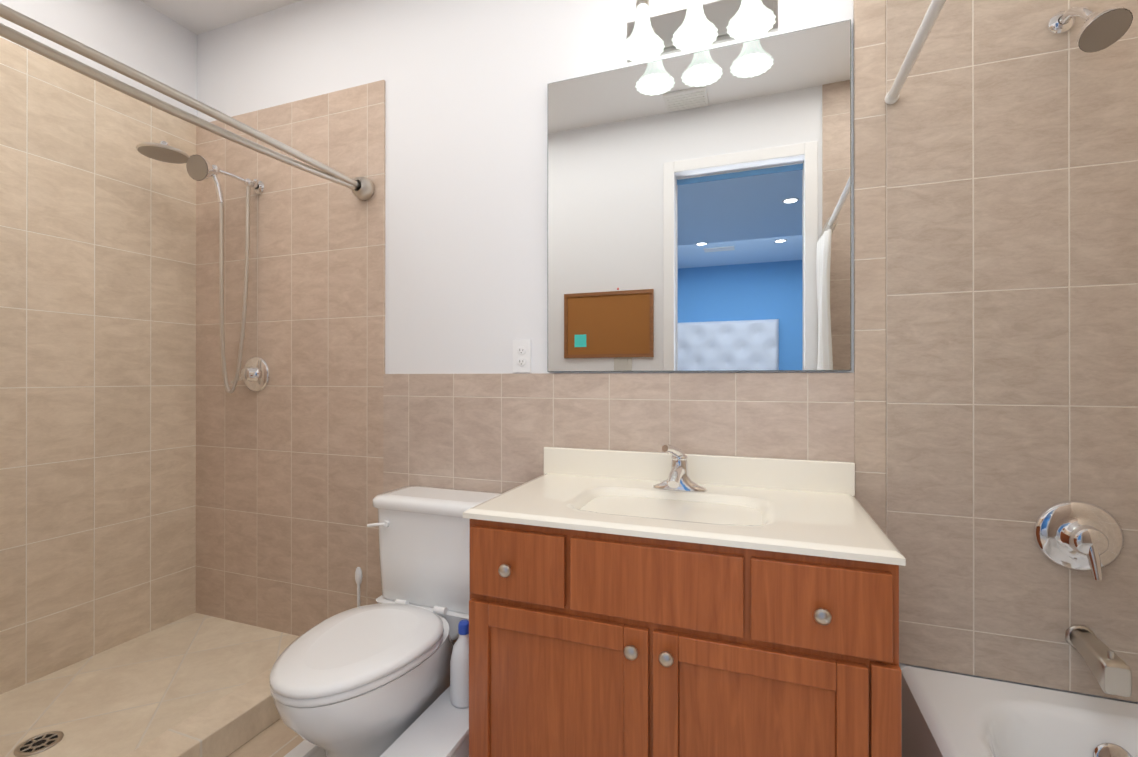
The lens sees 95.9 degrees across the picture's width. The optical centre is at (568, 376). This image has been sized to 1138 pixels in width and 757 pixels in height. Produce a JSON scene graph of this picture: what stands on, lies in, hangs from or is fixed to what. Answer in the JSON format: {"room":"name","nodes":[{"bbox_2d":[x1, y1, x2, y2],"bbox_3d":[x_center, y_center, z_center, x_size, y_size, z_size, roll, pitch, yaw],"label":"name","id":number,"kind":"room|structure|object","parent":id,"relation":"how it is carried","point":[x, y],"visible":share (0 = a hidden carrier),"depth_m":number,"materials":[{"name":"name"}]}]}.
{"room":"bathroom","nodes":[
{"label":"bathroom","id":0,"kind":"room"},
{"bbox_2d":[0,0,196,115],"bbox_3d":[-2.066,-0.230,1.656,0.100,2.740,1.620,0,0,20],"label":"wall","id":1,"kind":"structure","parent":0,"point":[144,38],"depth_m":2.14,"materials":[{"name":"white paint"}]},
{"bbox_2d":[0,37,195,694],"bbox_3d":[-1.996,-0.015,1.689,0.010,2.310,1.490,0,0,20],"label":"shower wall tile","id":2,"kind":"structure","parent":1,"relation":"attached to","point":[97,382],"depth_m":2.01,"materials":[{"name":"beige tile"}]},
{"bbox_2d":[141,0,300,34],"bbox_3d":[-0.307,-1.651,1.069,3.810,0.100,1.720,0,0,20],"label":"ceiling","id":3,"kind":"structure","parent":0,"point":[197,17],"depth_m":2.24,"materials":[{"name":"white paint"}]},
{"bbox_2d":[227,719,303,756],"bbox_3d":[-0.307,1.189,1.064,3.810,0.100,1.720,0,0,20],"label":"floor","id":4,"kind":"structure","parent":0,"point":[279,738],"depth_m":1.59,"materials":[{"name":"tile"}]},
{"bbox_2d":[0,613,298,756],"bbox_3d":[-1.604,1.119,1.549,0.820,0.043,1.480,0,0,20],"label":"pan","id":5,"kind":"object","parent":4,"relation":"on","point":[124,699],"visible":0.71,"depth_m":1.81,"materials":[{"name":"tile"}]},
{"bbox_2d":[14,731,63,756],"bbox_3d":[-1.579,1.094,1.529,0.104,0.006,0.104,0,0,20],"label":"shower drain","id":6,"kind":"object","parent":5,"relation":"on","point":[39,743],"visible":1,"depth_m":1.53,"materials":[{"name":"silver metal"}]},
{"bbox_2d":[124,668,279,756],"bbox_3d":[-1.153,1.090,1.384,0.140,0.100,1.480,0,0,20],"label":"curb","id":7,"kind":"object","parent":4,"relation":"on","point":[230,722],"visible":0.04,"depth_m":1.55,"materials":[{"name":"tile"}]},
{"bbox_2d":[355,567,362,606],"bbox_3d":[-0.796,0.932,1.941,0.100,0.418,0.100,0,0,20],"label":"toilet brush","id":8,"kind":"object","parent":4,"relation":"on","point":[358,575],"visible":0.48,"depth_m":1.94,"materials":[{"name":"white plastic"}]},
{"bbox_2d":[284,686,468,756],"bbox_3d":[-0.574,1.045,1.290,0.531,0.190,0.744,0,0,20],"label":"stool","id":9,"kind":"object","parent":4,"relation":"on","point":[439,727],"visible":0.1,"depth_m":1.37,"materials":[{"name":"white plastic"}]},
{"bbox_2d":[450,619,468,708],"bbox_3d":[-0.307,0.834,1.502,0.080,0.232,0.080,0,0,20],"label":"bottle","id":10,"kind":"object","parent":9,"relation":"on","point":[459,679],"visible":0.69,"depth_m":1.47,"materials":[{"name":"white plastic"}]},
{"bbox_2d":[269,485,502,756],"bbox_3d":[-0.532,0.775,1.542,0.454,0.730,0.752,0,0,20],"label":"toilet","id":11,"kind":"object","parent":4,"relation":"on","point":[372,680],"visible":0.69,"depth_m":1.44,"materials":[{"name":"white ceramic"}]},
{"bbox_2d":[463,445,905,756],"bbox_3d":[0.267,0.667,1.353,0.947,0.946,0.561,0,0,20],"label":"bathroom vanity","id":12,"kind":"object","parent":4,"relation":"on","point":[674,601],"visible":0.98,"depth_m":1.14,"materials":[{"name":"brown wood"}]},
{"bbox_2d":[463,447,905,565],"bbox_3d":[0.272,0.350,1.366,0.947,0.214,0.534,0,0,20],"label":"countertop","id":13,"kind":"structure","parent":12,"relation":"on","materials":[{"name":"white stone"}]},
{"bbox_2d":[653,445,706,491],"bbox_3d":[0.295,0.326,1.428,0.156,0.263,0.237,0,0,20],"label":"faucet","id":14,"kind":"object","parent":13,"relation":"on","point":[679,479],"depth_m":1.48,"materials":[{"name":"silver metal"}]},
{"bbox_2d":[901,665,1137,756],"bbox_3d":[1.021,0.966,0.591,0.765,0.344,1.474,0,0,20],"label":"bathtub","id":15,"kind":"object","parent":4,"relation":"on","point":[945,714],"visible":1,"depth_m":1.22,"materials":[{"name":"white ceramic"}]},
{"bbox_2d":[197,0,1137,703],"bbox_3d":[-0.029,-0.229,1.828,3.810,2.740,0.100,0,0,20],"label":"wall","id":16,"kind":"structure","parent":0,"point":[467,82],"depth_m":1.92,"materials":[{"name":"white paint"}]},
{"bbox_2d":[196,80,384,635],"bbox_3d":[-1.236,-0.014,2.210,1.080,2.310,0.010,0,0,20],"label":"tiled wall","id":17,"kind":"structure","parent":16,"relation":"attached to","point":[289,472],"depth_m":2.18,"materials":[{"name":"beige tile"}]},
{"bbox_2d":[0,3,373,200],"bbox_3d":[-1.071,-0.746,1.358,0.102,0.087,1.500,0,0,20],"label":"shower rail","id":18,"kind":"object","parent":17,"relation":"attached to","point":[361,188],"visible":1,"depth_m":1.35,"materials":[{"name":"silver metal"}]},
{"bbox_2d":[136,141,269,393],"bbox_3d":[-1.523,-0.436,2.123,0.345,1.019,0.353,0,0,20],"label":"shower head","id":19,"kind":"object","parent":17,"relation":"attached to","point":[254,374],"visible":1,"depth_m":2.17},
{"bbox_2d":[513,340,530,372],"bbox_3d":[-0.168,-0.071,1.820,0.070,0.116,0.008,0,0,20],"label":"electrical outlet plate","id":20,"kind":"object","parent":16,"relation":"attached to","point":[521,355],"visible":1,"depth_m":1.82,"materials":[{"name":"white plastic"}]},
{"bbox_2d":[383,373,853,640],"bbox_3d":[0.042,0.566,1.742,1.640,1.150,0.010,0,0,20],"label":"tile wainscot","id":21,"kind":"structure","parent":16,"relation":"attached to","point":[498,433],"depth_m":1.73,"materials":[{"name":"beige tile"}]},
{"bbox_2d":[548,19,850,371],"bbox_3d":[0.366,-0.514,1.622,0.931,0.997,0.016,0,0,20],"label":"mirror","id":22,"kind":"object","parent":16,"relation":"attached to","point":[699,211],"visible":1,"depth_m":1.59,"materials":[{"name":"clear glass"}]},
{"bbox_2d":[621,0,777,62],"bbox_3d":[0.378,-1.077,1.529,0.460,0.166,0.185,0,0,20],"label":"sconce","id":23,"kind":"object","parent":16,"relation":"attached to","point":[696,25],"visible":1,"depth_m":1.54,"materials":[{"name":"white glass"}]},
{"bbox_2d":[853,0,886,535],"bbox_3d":[0.849,-0.230,1.448,0.080,2.740,0.012,0,0,20],"label":"wall tile","id":24,"kind":"structure","parent":16,"relation":"attached to","point":[869,89],"depth_m":1.44,"materials":[{"name":"beige tile"}]},
{"bbox_2d":[886,0,1137,701],"bbox_3d":[1.267,-0.404,1.296,0.810,2.393,0.010,0,0,20],"label":"wall tile","id":25,"kind":"structure","parent":16,"relation":"attached to","point":[1011,271],"depth_m":1.33,"materials":[{"name":"beige tile"}]},
{"bbox_2d":[884,0,945,103],"bbox_3d":[0.643,-0.773,0.732,0.034,0.034,1.476,0,0,20],"label":"rail","id":26,"kind":"object","parent":25,"relation":"attached to","point":[922,34],"visible":1,"depth_m":1.20,"materials":[{"name":"white metal"}]},
{"bbox_2d":[1034,6,1132,696],"bbox_3d":[1.245,-0.103,1.205,0.176,1.641,0.178,0,0,20],"label":"shower fixture","id":27,"kind":"object","parent":25,"relation":"attached to","point":[1073,535],"visible":1,"depth_m":1.25,"materials":[{"name":"silver metal"}]}
]}

